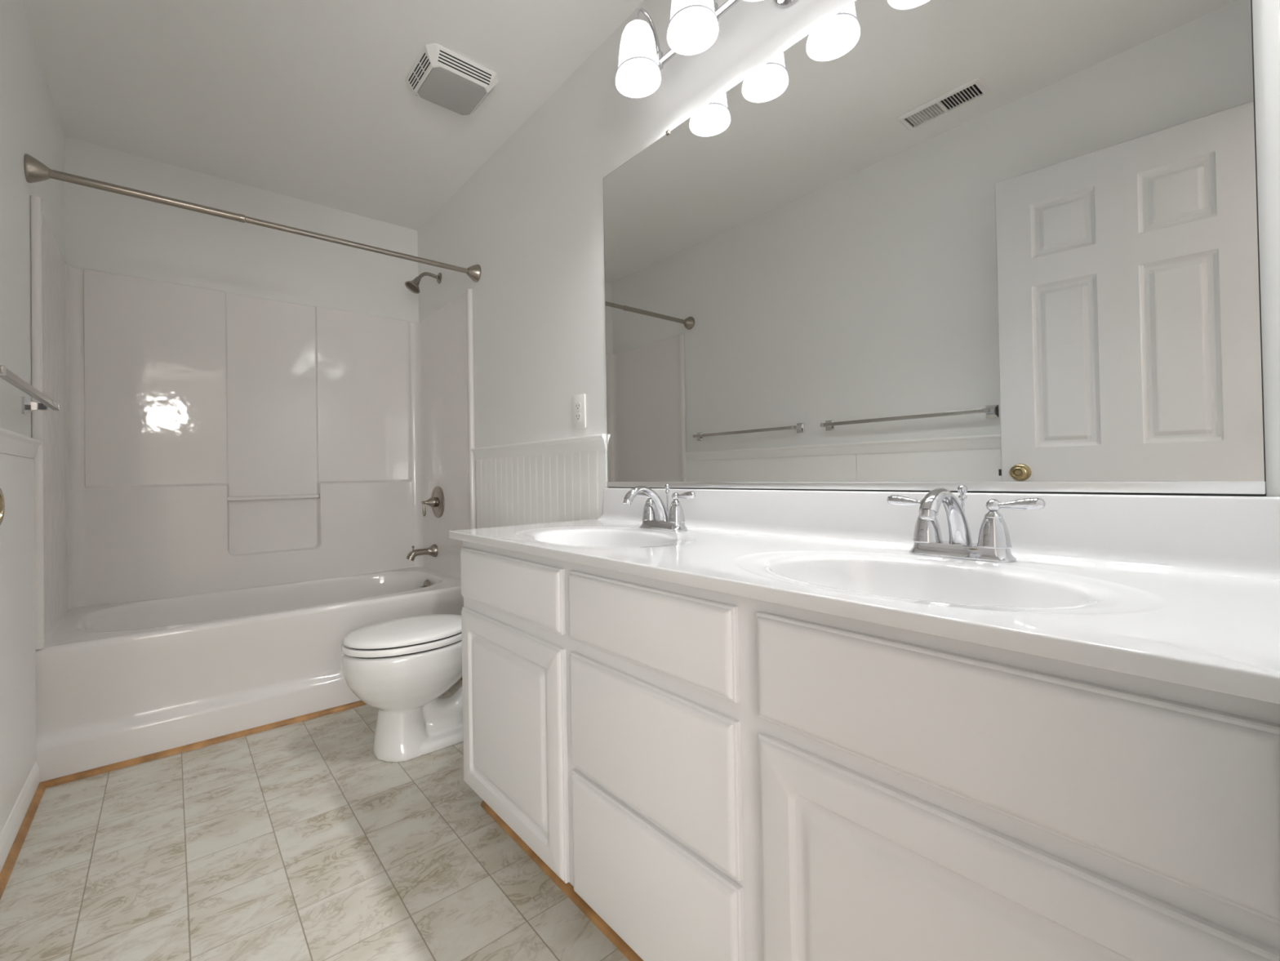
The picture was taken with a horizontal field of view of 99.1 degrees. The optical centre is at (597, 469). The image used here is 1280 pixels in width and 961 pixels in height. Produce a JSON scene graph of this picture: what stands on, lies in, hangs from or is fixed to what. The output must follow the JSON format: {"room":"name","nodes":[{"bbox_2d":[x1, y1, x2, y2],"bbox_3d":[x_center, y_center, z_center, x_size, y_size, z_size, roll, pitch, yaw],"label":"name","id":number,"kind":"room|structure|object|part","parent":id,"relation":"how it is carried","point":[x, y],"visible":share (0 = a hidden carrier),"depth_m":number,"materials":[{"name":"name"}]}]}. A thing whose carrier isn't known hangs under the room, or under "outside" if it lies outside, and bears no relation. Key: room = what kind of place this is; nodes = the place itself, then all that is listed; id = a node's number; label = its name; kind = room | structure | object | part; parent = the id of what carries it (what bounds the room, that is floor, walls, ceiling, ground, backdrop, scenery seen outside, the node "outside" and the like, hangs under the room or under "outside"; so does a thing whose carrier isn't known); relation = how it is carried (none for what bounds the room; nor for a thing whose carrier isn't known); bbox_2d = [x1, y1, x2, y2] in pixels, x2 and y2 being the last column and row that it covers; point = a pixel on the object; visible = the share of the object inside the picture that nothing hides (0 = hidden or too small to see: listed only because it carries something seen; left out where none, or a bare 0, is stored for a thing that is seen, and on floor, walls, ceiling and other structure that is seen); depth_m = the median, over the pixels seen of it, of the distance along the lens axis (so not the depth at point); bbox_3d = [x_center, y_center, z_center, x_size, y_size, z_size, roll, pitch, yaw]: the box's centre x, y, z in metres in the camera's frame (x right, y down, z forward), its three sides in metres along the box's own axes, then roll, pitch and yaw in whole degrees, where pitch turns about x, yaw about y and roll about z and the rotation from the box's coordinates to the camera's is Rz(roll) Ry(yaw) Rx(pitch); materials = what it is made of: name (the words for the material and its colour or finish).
{"room":"bathroom","nodes":[
{"label":"bathroom","id":0,"kind":"room"},
{"bbox_2d":[0,488,4,524],"bbox_3d":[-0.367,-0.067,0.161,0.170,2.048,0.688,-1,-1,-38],"label":"door knob","id":1,"kind":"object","parent":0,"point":[2,497],"depth_m":0.43,"materials":[{"name":"gold metal"}]},
{"bbox_2d":[0,0,65,455],"bbox_3d":[-1.298,-0.229,1.011,0.100,2.443,3.428,-1,-1,-38],"label":"wall","id":2,"kind":"structure","parent":0,"point":[30,125],"depth_m":1.61,"materials":[{"name":"white paint"}]},
{"bbox_2d":[0,453,35,834],"bbox_3d":[-1.032,0.420,0.766,0.006,0.952,2.439,-1,-1,-38],"label":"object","id":3,"kind":"structure","parent":2,"relation":"attached to","point":[17,544],"depth_m":1.51,"materials":[{"name":"white paint"}]},
{"bbox_2d":[0,760,39,872],"bbox_3d":[-1.020,0.940,0.762,0.013,0.092,2.437,-1,-1,-38],"label":"baseboard","id":4,"kind":"structure","parent":2,"relation":"attached to","point":[11,828],"depth_m":1.49,"materials":[{"name":"white paint"}]},
{"bbox_2d":[0,427,42,458],"bbox_3d":[-1.034,-0.086,0.776,0.024,0.057,2.438,-1,-1,-38],"label":"trim","id":5,"kind":"structure","parent":2,"relation":"attached to","point":[13,443],"depth_m":1.51,"materials":[{"name":"white paint"}]},
{"bbox_2d":[0,782,45,899],"bbox_3d":[-1.008,0.978,0.770,0.016,0.016,2.436,-1,-1,-38],"label":"trim","id":6,"kind":"structure","parent":2,"relation":"attached to","point":[5,873],"depth_m":1.46,"materials":[{"name":"brown wood"}]},
{"bbox_2d":[0,364,60,415],"bbox_3d":[-1.473,-0.198,1.378,0.079,0.052,0.756,-1,-1,-38],"label":"towel bar","id":7,"kind":"object","parent":2,"relation":"attached to","point":[47,404],"visible":1,"depth_m":1.44,"materials":[{"name":"grey metal"}]},
{"bbox_3d":[-1.253,-0.204,1.098,0.079,0.052,0.044,-1,-1,-38],"label":"mounting post","id":8,"kind":"part","parent":7,"relation":"part of","materials":[{"name":"silver metal"}]},
{"bbox_3d":[-1.692,-0.191,1.658,0.079,0.052,0.044,-1,-1,-38],"label":"mounting post","id":9,"kind":"part","parent":7,"relation":"part of","materials":[{"name":"silver metal"}]},
{"bbox_2d":[23,153,481,282],"bbox_3d":[-1.180,-0.944,2.166,1.524,0.084,0.084,-1,-1,-38],"label":"shower curtain rod","id":10,"kind":"object","parent":2,"relation":"attached to","point":[35,171],"visible":1,"depth_m":1.96,"materials":[{"name":"silver metal"}]},
{"bbox_2d":[64,137,418,322],"bbox_3d":[-1.688,-0.204,2.821,1.524,2.443,0.100,-1,-1,-38],"label":"wall","id":11,"kind":"structure","parent":0,"point":[105,231],"depth_m":2.67,"materials":[{"name":"white paint"}]},
{"bbox_2d":[0,679,629,960],"bbox_3d":[-0.639,1.012,1.500,1.724,0.050,3.428,-1,-1,-38],"label":"floor","id":12,"kind":"structure","parent":0,"point":[294,842],"depth_m":1.35,"materials":[{"name":"tile"}]},
{"bbox_2d":[30,195,475,782],"bbox_3d":[-1.422,0.066,2.486,1.523,1.886,0.744,-1,-1,-38],"label":"bathtub","id":13,"kind":"object","parent":12,"relation":"on","point":[229,488],"visible":0.97,"depth_m":2.50,"materials":[{"name":"white plastic"}]},
{"bbox_2d":[35,566,463,782],"bbox_3d":[-1.411,0.791,2.480,1.523,0.437,0.742,-1,-1,-38],"label":"tub","id":14,"kind":"object","parent":13,"relation":"in","point":[120,679],"depth_m":2.06,"materials":[{"name":"white plastic"}]},
{"bbox_2d":[39,676,462,787],"bbox_3d":[-1.173,0.994,2.180,1.496,0.017,0.017,-1,-1,-38],"label":"trim","id":15,"kind":"structure","parent":13,"relation":"attached to","point":[55,781],"depth_m":1.95,"materials":[{"name":"brown wood"}]},
{"bbox_2d":[406,543,438,560],"bbox_3d":[-0.971,0.459,3.002,0.164,0.083,0.072,-1,-1,-38],"label":"tub spout","id":16,"kind":"object","parent":13,"relation":"attached to","point":[433,550],"visible":1,"depth_m":3.00,"materials":[{"name":"silver metal"}]},
{"bbox_3d":[-0.914,0.625,2.909,0.021,0.072,0.072,-1,-1,-38],"label":"overflow plate","id":17,"kind":"part","parent":13,"relation":"part of","materials":[{"name":"silver metal"}]},
{"bbox_2d":[421,485,444,517],"bbox_3d":[-0.918,0.180,2.987,0.095,0.176,0.176,-1,-1,-38],"label":"shower valve","id":18,"kind":"object","parent":13,"relation":"attached to","point":[437,501],"visible":1,"depth_m":2.98,"materials":[{"name":"silver metal"}]},
{"bbox_3d":[-0.946,0.213,2.964,0.023,0.084,0.019,-1,-1,-38],"label":"lever handle","id":19,"kind":"part","parent":18,"relation":"part of","materials":[{"name":"silver metal"}]},
{"bbox_2d":[340,613,462,761],"bbox_3d":[-0.570,0.636,2.047,0.728,0.733,0.444,-1,-1,-38],"label":"toilet","id":20,"kind":"object","parent":12,"relation":"on","point":[401,668],"visible":0.64,"depth_m":1.86,"materials":[{"name":"white ceramic"}]},
{"bbox_3d":[-0.676,0.605,1.965,0.454,0.022,0.318,-1,-1,-38],"label":"seat","id":21,"kind":"part","parent":20,"relation":"part of","materials":[{"name":"white plastic"}]},
{"bbox_3d":[-0.676,0.576,1.966,0.447,0.026,0.312,-1,-1,-38],"label":"lid","id":22,"kind":"part","parent":20,"relation":"part of","materials":[{"name":"white plastic"}]},
{"bbox_2d":[460,540,1279,960],"bbox_3d":[0.270,0.577,1.141,0.531,0.782,1.482,-1,-1,-38],"label":"vanity cabinet","id":23,"kind":"object","parent":12,"relation":"on","point":[716,775],"visible":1,"depth_m":0.67,"materials":[{"name":"white paint"}]},
{"bbox_3d":[-0.225,0.636,1.356,0.018,0.496,0.505,-1,-1,-38],"label":"door","id":24,"kind":"part","parent":23,"relation":"part of","materials":[{"name":"white paint"}]},
{"bbox_2d":[480,800,643,960],"bbox_3d":[0.121,0.962,1.015,0.015,0.015,1.475,-1,-1,-38],"label":"trim","id":25,"kind":"structure","parent":23,"relation":"attached to","point":[566,888],"depth_m":1.24,"materials":[{"name":"brown wood"}]},
{"bbox_3d":[0.073,0.279,0.972,0.018,0.142,0.425,-1,-1,-38],"label":"drawer","id":26,"kind":"part","parent":23,"relation":"part of","materials":[{"name":"white paint"}]},
{"bbox_3d":[0.077,0.494,0.970,0.018,0.234,0.425,-1,-1,-38],"label":"drawer","id":27,"kind":"part","parent":23,"relation":"part of","materials":[{"name":"white paint"}]},
{"bbox_3d":[0.081,0.747,0.967,0.018,0.248,0.425,-1,-1,-38],"label":"drawer","id":28,"kind":"part","parent":23,"relation":"part of","materials":[{"name":"white paint"}]},
{"bbox_2d":[448,487,1279,703],"bbox_3d":[0.252,0.177,1.143,0.552,0.251,1.494,-1,-1,-38],"label":"countertop","id":29,"kind":"structure","parent":23,"relation":"on","point":[1180,589],"depth_m":0.81,"materials":[{"name":"white stone"}]},
{"bbox_2d":[622,484,696,530],"bbox_3d":[0.167,0.103,1.525,0.193,0.124,0.190,-1,-1,1],"label":"faucet","id":30,"kind":"object","parent":29,"relation":"on","point":[655,515],"visible":1,"depth_m":1.49,"materials":[{"name":"silver metal"}]},
{"bbox_3d":[0.134,0.074,1.588,0.022,0.025,0.080,-1,-1,-38],"label":"lever","id":31,"kind":"part","parent":30,"relation":"part of","materials":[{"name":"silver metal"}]},
{"bbox_3d":[0.137,0.097,1.488,0.162,0.106,0.036,-1,-1,-38],"label":"spout","id":32,"kind":"part","parent":30,"relation":"part of","materials":[{"name":"silver metal"}]},
{"bbox_3d":[0.152,0.115,1.564,0.048,0.060,0.048,-1,-1,-38],"label":"handle","id":33,"kind":"part","parent":30,"relation":"part of","materials":[{"name":"silver metal"}]},
{"bbox_3d":[0.184,0.153,1.524,0.057,0.022,0.158,-1,-1,-38],"label":"plate","id":34,"kind":"part","parent":30,"relation":"part of","materials":[{"name":"silver metal"}]},
{"bbox_3d":[0.199,0.093,1.536,0.016,0.104,0.016,-1,-1,-38],"label":"lift rod","id":35,"kind":"part","parent":30,"relation":"part of","materials":[{"name":"silver metal"}]},
{"bbox_3d":[0.215,0.113,1.484,0.048,0.060,0.048,-1,-1,-38],"label":"handle","id":36,"kind":"part","parent":30,"relation":"part of","materials":[{"name":"silver metal"}]},
{"bbox_3d":[0.233,0.071,1.462,0.022,0.025,0.080,-1,-1,-38],"label":"lever","id":37,"kind":"part","parent":30,"relation":"part of","materials":[{"name":"silver metal"}]},
{"bbox_2d":[886,484,1045,562],"bbox_3d":[0.617,0.090,0.952,0.193,0.124,0.190,-1,-1,1],"label":"faucet","id":38,"kind":"object","parent":29,"relation":"on","point":[993,544],"visible":1,"depth_m":0.92,"materials":[{"name":"silver metal"}]},
{"bbox_3d":[0.583,0.061,1.015,0.022,0.025,0.080,-1,-1,-38],"label":"lever","id":39,"kind":"part","parent":38,"relation":"part of","materials":[{"name":"silver metal"}]},
{"bbox_3d":[0.602,0.102,0.992,0.048,0.060,0.048,-1,-1,-38],"label":"handle","id":40,"kind":"part","parent":38,"relation":"part of","materials":[{"name":"silver metal"}]},
{"bbox_3d":[0.587,0.084,0.915,0.162,0.106,0.036,-1,-1,-38],"label":"spout","id":41,"kind":"part","parent":38,"relation":"part of","materials":[{"name":"silver metal"}]},
{"bbox_3d":[0.648,0.079,0.964,0.016,0.104,0.016,-1,-1,-38],"label":"lift rod","id":42,"kind":"part","parent":38,"relation":"part of","materials":[{"name":"silver metal"}]},
{"bbox_3d":[0.634,0.140,0.951,0.057,0.022,0.158,-1,-1,-38],"label":"plate","id":43,"kind":"part","parent":38,"relation":"part of","materials":[{"name":"silver metal"}]},
{"bbox_3d":[0.665,0.100,0.912,0.048,0.060,0.048,-1,-1,-38],"label":"handle","id":44,"kind":"part","parent":38,"relation":"part of","materials":[{"name":"silver metal"}]},
{"bbox_3d":[0.682,0.058,0.889,0.022,0.025,0.080,-1,-1,-38],"label":"lever","id":45,"kind":"part","parent":38,"relation":"part of","materials":[{"name":"silver metal"}]},
{"bbox_3d":[0.379,0.618,0.586,0.018,0.493,0.474,-1,-1,-38],"label":"door","id":46,"kind":"part","parent":23,"relation":"part of","materials":[{"name":"white paint"}]},
{"bbox_2d":[22,0,644,231],"bbox_3d":[-0.681,-1.481,1.525,1.724,0.050,3.429,-1,-1,-38],"label":"ceiling","id":47,"kind":"structure","parent":0,"point":[308,100],"depth_m":2.02,"materials":[{"name":"white paint"}]},
{"bbox_2d":[404,43,498,115],"bbox_3d":[-0.541,-1.427,2.029,0.278,0.052,0.260,-1,-1,-38],"label":"exhaust fan","id":48,"kind":"object","parent":47,"relation":"attached to","point":[445,78],"visible":1,"depth_m":1.98,"materials":[{"name":"white plastic"}]},
{"bbox_2d":[417,0,1279,528],"bbox_3d":[-0.021,-0.240,2.014,0.100,2.443,3.428,-1,-1,-38],"label":"wall","id":49,"kind":"structure","parent":0,"point":[531,217],"depth_m":2.01,"materials":[{"name":"white paint"}]},
{"bbox_2d":[404,271,441,293],"bbox_3d":[-0.943,-1.016,2.943,0.191,0.137,0.088,-1,-1,-38],"label":"sprayer","id":50,"kind":"object","parent":49,"relation":"attached to","point":[412,286],"visible":1,"depth_m":2.92,"materials":[{"name":"silver metal"}]},
{"bbox_3d":[-0.920,-1.046,2.962,0.125,0.054,0.019,-1,-1,-38],"label":"arm","id":51,"kind":"part","parent":50,"relation":"part of","materials":[{"name":"silver metal"}]},
{"bbox_2d":[471,434,607,460],"bbox_3d":[-0.291,-0.083,2.258,0.024,0.057,1.024,-1,-1,-38],"label":"trim","id":52,"kind":"structure","parent":49,"relation":"attached to","point":[597,442],"depth_m":2.14,"materials":[{"name":"white paint"}]},
{"bbox_2d":[475,449,607,528],"bbox_3d":[-0.270,0.420,2.251,0.006,0.955,1.000,-1,-1,-38],"label":"wainscoting","id":53,"kind":"structure","parent":49,"relation":"attached to","point":[515,491],"depth_m":2.18,"materials":[{"name":"white paint"}]},
{"bbox_2d":[572,393,586,429],"bbox_3d":[-0.067,-0.211,1.985,0.008,0.122,0.077,-1,-1,-38],"label":"wall outlet","id":54,"kind":"object","parent":49,"relation":"attached to","point":[579,411],"visible":1,"depth_m":1.98,"materials":[{"name":"white plastic"}]},
{"bbox_2d":[575,412,581,421],"bbox_3d":[-0.069,-0.192,1.983,0.002,0.034,0.034,-1,-1,-38],"label":"receptacle","id":55,"kind":"object","parent":54,"relation":"attached to","point":[578,415],"depth_m":1.98,"materials":[{"name":"white plastic"}]},
{"bbox_2d":[575,401,581,410],"bbox_3d":[-0.070,-0.230,1.984,0.002,0.034,0.034,-1,-1,-38],"label":"receptacle","id":56,"kind":"object","parent":54,"relation":"attached to","point":[578,404],"depth_m":1.98,"materials":[{"name":"white plastic"}]},
{"bbox_2d":[615,0,798,97],"bbox_3d":[0.394,-1.185,1.218,0.218,0.217,0.924,-1,-1,-38],"label":"vanity light","id":57,"kind":"object","parent":49,"relation":"attached to","point":[693,25],"visible":1,"depth_m":1.44,"materials":[{"name":"white glass"}]},
{"bbox_3d":[0.112,-1.150,1.502,0.060,0.105,0.060,-1,-1,-38],"label":"bulb","id":58,"kind":"part","parent":57,"relation":"part of","materials":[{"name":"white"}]},
{"bbox_3d":[0.112,-1.147,1.502,0.126,0.156,0.126,-1,-1,-38],"label":"lamp shade","id":59,"kind":"part","parent":57,"relation":"part of","materials":[{"name":"white glass"}]},
{"bbox_3d":[0.143,-1.225,1.529,0.094,0.122,0.010,-1,-1,-38],"label":"arm","id":60,"kind":"part","parent":57,"relation":"part of","materials":[{"name":"silver metal"}]},
{"bbox_2d":[656,50,663,70],"bbox_3d":[0.178,-1.172,1.555,0.021,0.046,0.021,-1,-1,-38],"label":"socket","id":61,"kind":"object","parent":57,"relation":"attached to","point":[660,54],"depth_m":1.55,"materials":[{"name":"silver metal"}]},
{"bbox_3d":[0.235,-1.153,1.346,0.060,0.105,0.060,-1,-1,-38],"label":"bulb","id":62,"kind":"part","parent":57,"relation":"part of","materials":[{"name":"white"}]},
{"bbox_3d":[0.235,-1.150,1.346,0.126,0.156,0.126,-1,-1,-38],"label":"lamp shade","id":63,"kind":"part","parent":57,"relation":"part of","materials":[{"name":"white glass"}]},
{"bbox_2d":[713,2,718,22],"bbox_3d":[0.301,-1.175,1.399,0.021,0.046,0.021,-1,-1,-38],"label":"socket","id":64,"kind":"object","parent":57,"relation":"attached to","point":[716,6],"depth_m":1.39,"materials":[{"name":"silver metal"}]},
{"bbox_3d":[0.358,-1.154,1.190,0.126,0.156,0.126,-1,-1,-38],"label":"lamp shade","id":65,"kind":"part","parent":57,"relation":"part of","materials":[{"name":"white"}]},
{"bbox_2d":[603,0,1266,496],"bbox_3d":[0.464,-0.484,1.302,0.012,1.066,1.415,-1,-1,-38],"label":"wall mirror","id":66,"kind":"object","parent":49,"relation":"attached to","point":[981,246],"visible":1,"depth_m":1.03,"materials":[{"name":"grey mirror"}]},
{"bbox_2d":[595,487,1279,580],"bbox_3d":[0.455,0.113,1.299,0.038,0.126,1.487,-1,-1,-38],"label":"backsplash","id":67,"kind":"structure","parent":49,"relation":"attached to","point":[1239,536],"depth_m":0.90,"materials":[{"name":"white stone"}]},
{"bbox_2d":[1278,0,1279,42],"bbox_3d":[0.362,-0.265,0.212,1.524,2.443,0.120,-1,-1,-38],"label":"wall","id":68,"kind":"structure","parent":0,"point":[1278,0],"depth_m":0.62,"materials":[{"name":"white paint"}]}
]}

